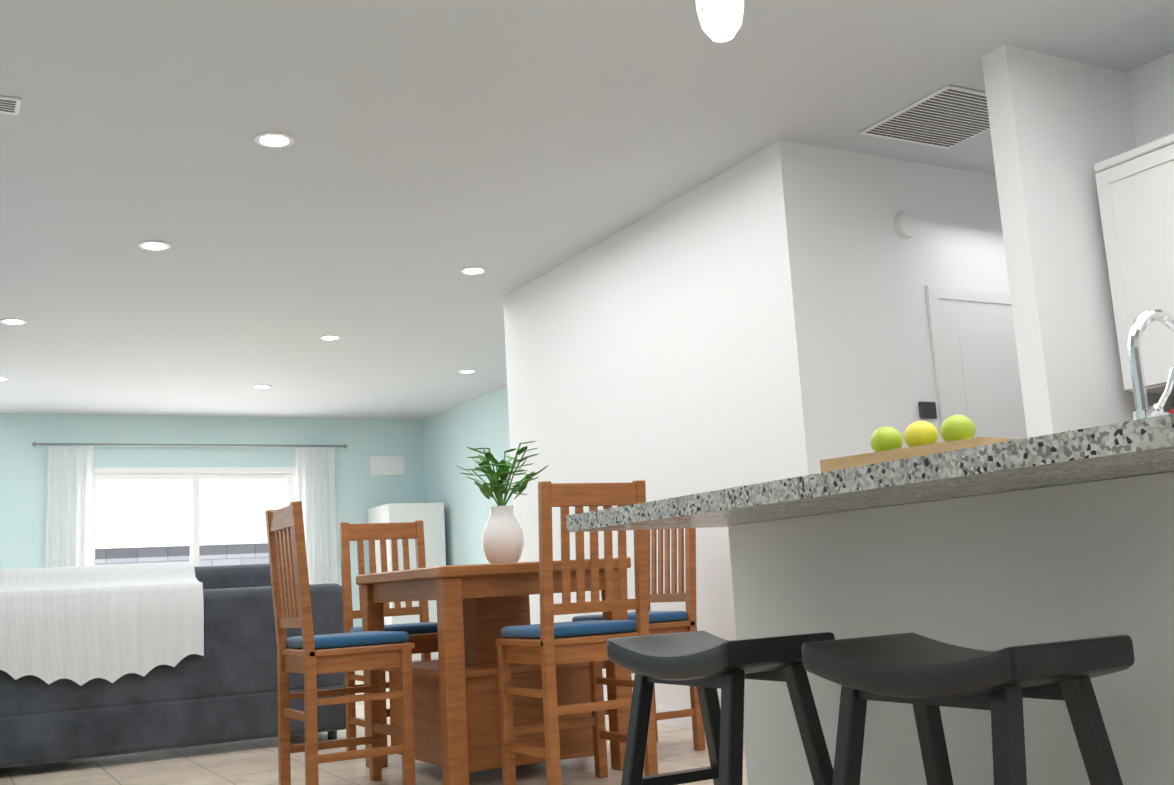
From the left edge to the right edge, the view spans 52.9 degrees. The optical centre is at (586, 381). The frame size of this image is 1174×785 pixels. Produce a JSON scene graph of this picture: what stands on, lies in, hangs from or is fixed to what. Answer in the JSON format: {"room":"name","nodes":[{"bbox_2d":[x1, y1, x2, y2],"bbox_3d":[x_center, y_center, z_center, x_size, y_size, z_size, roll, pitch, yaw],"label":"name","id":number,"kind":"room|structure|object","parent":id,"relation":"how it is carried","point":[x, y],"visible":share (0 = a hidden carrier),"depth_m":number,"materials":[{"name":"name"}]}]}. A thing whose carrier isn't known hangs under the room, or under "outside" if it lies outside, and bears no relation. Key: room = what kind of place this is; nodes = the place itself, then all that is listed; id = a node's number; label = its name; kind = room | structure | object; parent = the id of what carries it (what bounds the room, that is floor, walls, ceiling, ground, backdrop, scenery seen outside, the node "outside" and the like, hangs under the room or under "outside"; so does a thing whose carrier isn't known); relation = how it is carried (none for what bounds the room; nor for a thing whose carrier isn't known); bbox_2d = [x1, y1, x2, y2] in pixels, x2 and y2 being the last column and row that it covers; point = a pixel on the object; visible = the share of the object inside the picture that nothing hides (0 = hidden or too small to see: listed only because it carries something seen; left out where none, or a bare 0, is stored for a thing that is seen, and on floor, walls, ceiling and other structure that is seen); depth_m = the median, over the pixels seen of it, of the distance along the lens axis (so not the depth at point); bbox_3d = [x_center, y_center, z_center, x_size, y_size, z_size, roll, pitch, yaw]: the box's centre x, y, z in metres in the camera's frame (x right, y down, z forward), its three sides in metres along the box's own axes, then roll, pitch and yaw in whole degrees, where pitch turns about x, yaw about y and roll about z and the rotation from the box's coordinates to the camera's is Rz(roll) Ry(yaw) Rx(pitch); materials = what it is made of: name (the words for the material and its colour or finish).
{"room":"dining room and kitchen","nodes":[
{"label":"dining room and kitchen","id":0,"kind":"room"},
{"bbox_2d":[0,413,424,626],"bbox_3d":[-4.254,1.724,12.240,5.690,2.740,0.120,2,-11,-29],"label":"wall","id":1,"kind":"structure","parent":0,"point":[360,490],"depth_m":12.49,"materials":[{"name":"teal paint"}]},
{"bbox_2d":[32,442,346,447],"bbox_3d":[-4.085,0.675,12.406,3.182,0.044,0.121,2,-11,-29],"label":"curtain rod","id":2,"kind":"object","parent":1,"relation":"attached to","point":[88,444],"visible":1,"depth_m":12.29,"materials":[{"name":"silver metal"}]},
{"bbox_2d":[45,446,93,567],"bbox_3d":[-5.086,1.820,11.575,0.420,2.380,0.053,2,-11,-29],"label":"curtain","id":3,"kind":"object","parent":2,"relation":"hanging from","point":[69,521],"depth_m":11.67,"materials":[{"name":"white fabric"}]},
{"bbox_2d":[295,447,337,583],"bbox_3d":[-2.919,1.899,12.756,0.440,2.380,0.053,2,-11,-29],"label":"curtain","id":4,"kind":"object","parent":2,"relation":"hanging from","point":[315,467],"depth_m":12.85,"materials":[{"name":"white fabric"}]},
{"bbox_2d":[92,467,295,566],"bbox_3d":[-4.074,1.991,12.256,2.198,2.198,0.130,2,-11,-29],"label":"window","id":5,"kind":"structure","parent":1,"relation":"attached to","point":[194,475],"depth_m":12.35,"materials":[{"name":"white plastic"}]},
{"bbox_2d":[370,456,403,475],"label":"air vent","id":6,"kind":"object","parent":1,"relation":"in","point":[379,465],"depth_m":13.41,"materials":[{"name":"white"}]},
{"bbox_2d":[0,670,747,784],"bbox_3d":[-0.210,1.796,5.627,6.710,0.100,15.340,2,-11,-29],"label":"floor","id":7,"kind":"structure","parent":0,"point":[251,762],"depth_m":5.43,"materials":[{"name":"beige tile"}]},
{"bbox_2d":[0,563,345,767],"bbox_3d":[-2.855,1.578,6.637,2.560,0.970,1.780,2,-11,-29],"label":"sectional sofa","id":8,"kind":"object","parent":7,"relation":"on","point":[224,689],"visible":0.46,"depth_m":6.07,"materials":[{"name":"fabric"}]},
{"bbox_2d":[0,562,203,685],"bbox_3d":[-2.558,1.248,6.093,1.020,0.598,0.516,2,-11,-29],"label":"knit throw blanket","id":9,"kind":"object","parent":8,"relation":"on","point":[80,625],"visible":1,"depth_m":5.92,"materials":[{"name":"white fabric"}]},
{"bbox_2d":[265,501,415,784],"bbox_3d":[-0.993,1.061,4.730,0.478,1.131,0.440,2,-11,-29],"label":"dining chair","id":10,"kind":"object","parent":7,"relation":"on","point":[309,654],"visible":1,"depth_m":4.60,"materials":[{"name":"brown wood"}]},
{"bbox_2d":[339,520,437,750],"bbox_3d":[-0.919,1.238,5.784,0.440,1.131,0.478,2,-11,-29],"label":"dining chair","id":11,"kind":"object","parent":7,"relation":"on","point":[423,635],"visible":0.38,"depth_m":5.96,"materials":[{"name":"brown wood"}]},
{"bbox_2d":[368,502,445,661],"bbox_3d":[-1.938,2.208,12.817,0.640,1.720,0.720,2,-11,-29],"label":"freezer","id":12,"kind":"object","parent":7,"relation":"on","point":[431,516],"visible":0.17,"depth_m":12.65,"materials":[{"name":"white plastic"}]},
{"bbox_2d":[356,557,632,784],"bbox_3d":[-0.419,1.239,5.138,0.860,0.855,1.060,2,-11,-29],"label":"dining table","id":13,"kind":"object","parent":7,"relation":"on","point":[457,729],"visible":0.69,"depth_m":4.79,"materials":[{"name":"brown wood"}]},
{"bbox_2d":[456,441,547,563],"bbox_3d":[-0.392,0.551,5.289,0.410,0.545,0.413,2,-11,-29],"label":"centerpiece","id":14,"kind":"object","parent":13,"relation":"on","point":[502,538],"visible":1,"depth_m":5.20,"materials":[{"name":"white ceramic"}]},
{"bbox_2d":[495,480,657,784],"bbox_3d":[-0.052,0.965,4.482,0.440,1.131,0.478,2,-11,-29],"label":"dining chair","id":15,"kind":"object","parent":7,"relation":"on","point":[547,644],"visible":0.94,"depth_m":4.35,"materials":[{"name":"brown wood"}]},
{"bbox_2d":[572,528,705,750],"bbox_3d":[0.220,1.111,5.425,0.478,1.131,0.440,2,-11,-29],"label":"dining chair","id":16,"kind":"object","parent":7,"relation":"on","point":[663,622],"visible":0.44,"depth_m":5.39,"materials":[{"name":"brown wood"}]},
{"bbox_2d":[607,630,834,784],"bbox_3d":[0.282,0.840,2.393,0.383,0.638,0.460,2,-11,-29],"label":"stool","id":17,"kind":"object","parent":7,"relation":"on","point":[706,664],"visible":0.96,"depth_m":2.31,"materials":[{"name":"black paint"}]},
{"bbox_2d":[718,473,1173,784],"bbox_3d":[1.076,0.672,2.413,0.750,0.879,1.608,2,-11,-29],"label":"kitchen island","id":18,"kind":"object","parent":7,"relation":"on","point":[1058,537],"depth_m":2.27,"materials":[{"name":"white paint"}]},
{"bbox_2d":[566,413,1173,531],"bbox_3d":[0.698,0.204,2.288,0.750,0.040,1.760,2,-11,-29],"label":"island countertop","id":19,"kind":"structure","parent":18,"relation":"on","point":[1141,446],"depth_m":1.95,"materials":[{"name":"grey stone"}]},
{"bbox_2d":[820,415,1018,472],"bbox_3d":[0.725,0.154,2.545,0.200,0.140,0.400,5,-13,-40],"label":"fruit tray","id":20,"kind":"object","parent":19,"relation":"on","point":[957,432],"visible":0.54,"depth_m":2.52,"materials":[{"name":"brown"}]},
{"bbox_2d":[801,632,1134,784],"bbox_3d":[0.605,0.724,1.829,0.383,0.638,0.460,2,-11,-29],"label":"stool","id":21,"kind":"object","parent":7,"relation":"on","point":[926,677],"visible":1,"depth_m":1.75,"materials":[{"name":"black paint"}]},
{"bbox_2d":[423,386,512,565],"bbox_3d":[-0.449,1.310,11.107,0.120,2.740,5.600,2,-11,-29],"label":"wall","id":22,"kind":"structure","parent":0,"point":[451,435],"depth_m":12.57,"materials":[{"name":"teal"}]},
{"bbox_2d":[0,0,1173,419],"bbox_3d":[-0.371,-0.998,6.109,6.710,0.100,15.340,2,-11,-29],"label":"ceiling","id":23,"kind":"structure","parent":0,"point":[404,178],"depth_m":5.40,"materials":[{"name":"white paint"}]},
{"bbox_2d":[0,377,9,380],"bbox_3d":[-4.957,-0.021,9.933,0.168,0.007,0.168,-6,-10,16],"label":"recessed light","id":24,"kind":"object","parent":23,"relation":"in","point":[1,378],"depth_m":9.94,"materials":[{"name":"white"}]},
{"bbox_2d":[0,318,26,324],"bbox_3d":[-3.910,-0.408,8.037,0.168,0.007,0.168,4,-12,-37],"label":"recessed light","id":25,"kind":"object","parent":23,"relation":"in","point":[12,321],"depth_m":8.02,"materials":[{"name":"white plastic"}]},
{"bbox_2d":[138,241,170,250],"bbox_3d":[-2.398,-0.752,6.540,0.168,0.007,0.168,-6,-10,16],"label":"recessed light","id":26,"kind":"object","parent":23,"relation":"in","point":[148,245],"depth_m":6.53,"materials":[{"name":"white plastic"}]},
{"bbox_2d":[253,385,271,388],"bbox_3d":[-3.026,0.049,10.985,0.168,0.007,0.168,-6,-10,16],"label":"recessed light","id":27,"kind":"object","parent":23,"relation":"in","point":[256,386],"depth_m":10.96,"materials":[{"name":"white"}]},
{"bbox_2d":[254,132,293,147],"bbox_3d":[-1.364,-1.052,5.142,0.168,0.007,0.168,-6,-10,16],"label":"recessed light","id":28,"kind":"object","parent":23,"relation":"in","point":[273,139],"depth_m":5.13,"materials":[{"name":"white"}]},
{"bbox_2d":[319,335,341,339],"bbox_3d":[-1.979,-0.337,9.089,0.168,0.007,0.168,4,-12,-37],"label":"recessed light","id":29,"kind":"object","parent":23,"relation":"in","point":[325,337],"depth_m":9.07,"materials":[{"name":"white"}]},
{"bbox_2d":[458,369,475,372],"bbox_3d":[-1.098,-0.093,10.802,0.168,0.007,0.168,-6,-10,16],"label":"recessed light","id":30,"kind":"object","parent":23,"relation":"in","point":[465,370],"depth_m":10.78,"materials":[{"name":"white"}]},
{"bbox_2d":[460,267,486,274],"bbox_3d":[-0.716,-0.697,7.423,0.168,0.007,0.168,4,-12,-37],"label":"recessed light","id":31,"kind":"object","parent":23,"relation":"in","point":[468,270],"depth_m":7.41,"materials":[{"name":"white"}]},
{"bbox_2d":[696,0,743,41],"bbox_3d":[0.321,-1.184,3.001,0.120,0.664,0.120,2,-11,-29],"label":"pendant light","id":32,"kind":"object","parent":23,"relation":"hanging from","point":[720,20],"visible":1,"depth_m":2.92,"materials":[{"name":"glass"}]},
{"bbox_2d":[859,85,989,148],"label":"ceiling vent","id":33,"kind":"object","parent":23,"relation":"in","point":[948,117],"depth_m":5.33,"materials":[{"name":"white metal"}]},
{"bbox_2d":[503,140,1009,709],"bbox_3d":[1.349,0.536,7.210,2.540,2.740,3.100,2,-11,-29],"label":"wall","id":34,"kind":"structure","parent":0,"point":[761,316],"depth_m":5.89,"materials":[{"name":"white paint"}]},
{"bbox_2d":[605,707,743,736],"bbox_3d":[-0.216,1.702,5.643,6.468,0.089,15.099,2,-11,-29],"label":"baseboard","id":35,"kind":"structure","parent":34,"relation":"attached to","point":[684,722],"depth_m":6.09,"materials":[{"name":"white"}]},
{"bbox_2d":[895,211,919,237],"bbox_3d":[1.572,-0.770,5.780,0.130,0.130,0.035,2,-11,-29],"label":"smoke detector","id":36,"kind":"object","parent":34,"relation":"attached to","point":[907,224],"depth_m":5.76,"materials":[{"name":"white plastic"}]},
{"bbox_2d":[918,402,936,418],"bbox_3d":[1.629,0.137,5.636,0.100,0.080,0.019,2,-11,-29],"label":"light switch","id":37,"kind":"object","parent":34,"relation":"attached to","point":[927,410],"depth_m":5.62,"materials":[{"name":"grey plastic"}]},
{"bbox_2d":[925,285,1026,441],"bbox_3d":[2.146,0.571,5.787,0.920,2.100,0.098,2,-11,-29],"label":"door","id":38,"kind":"structure","parent":34,"relation":"attached to","point":[975,361],"depth_m":5.85,"materials":[{"name":"white wood"}]},
{"bbox_2d":[982,44,1172,437],"bbox_3d":[2.702,0.076,4.987,2.320,2.740,0.120,2,-11,-29],"label":"wall","id":39,"kind":"structure","parent":0,"point":[1060,127],"depth_m":4.58,"materials":[{"name":"white paint"}]},
{"bbox_2d":[1126,51,1173,395],"bbox_3d":[3.372,-0.307,2.987,0.120,2.740,4.100,2,-11,-29],"label":"wall","id":40,"kind":"structure","parent":0,"point":[1151,89],"depth_m":4.84,"materials":[{"name":"white paint"}]},
{"bbox_2d":[1094,133,1173,393],"bbox_3d":[2.373,-0.474,4.326,0.355,0.914,0.798,2,-11,-29],"label":"upper cabinet","id":41,"kind":"object","parent":40,"relation":"attached to","point":[1135,188],"visible":0.81,"depth_m":4.45,"materials":[{"name":"white wood"}]},
{"bbox_2d":[1160,408,1173,415],"bbox_3d":[2.233,0.263,4.330,0.290,0.360,0.210,2,-11,-29],"label":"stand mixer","id":42,"kind":"object","parent":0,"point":[1170,411],"visible":0.06,"depth_m":4.29,"materials":[{"name":"red metal"}]},
{"bbox_3d":[-6.112,3.775,15.147,20.000,0.099,7.380,2,-11,-29],"label":"ground","id":43,"kind":"structure","parent":0,"visible":0},
{"bbox_2d":[95,543,269,565],"bbox_3d":[-6.536,3.077,15.972,20.000,1.601,0.200,2,-11,-29],"label":"fence","id":44,"kind":"object","parent":43,"relation":"on","point":[231,554],"visible":0.11,"depth_m":16.50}
]}

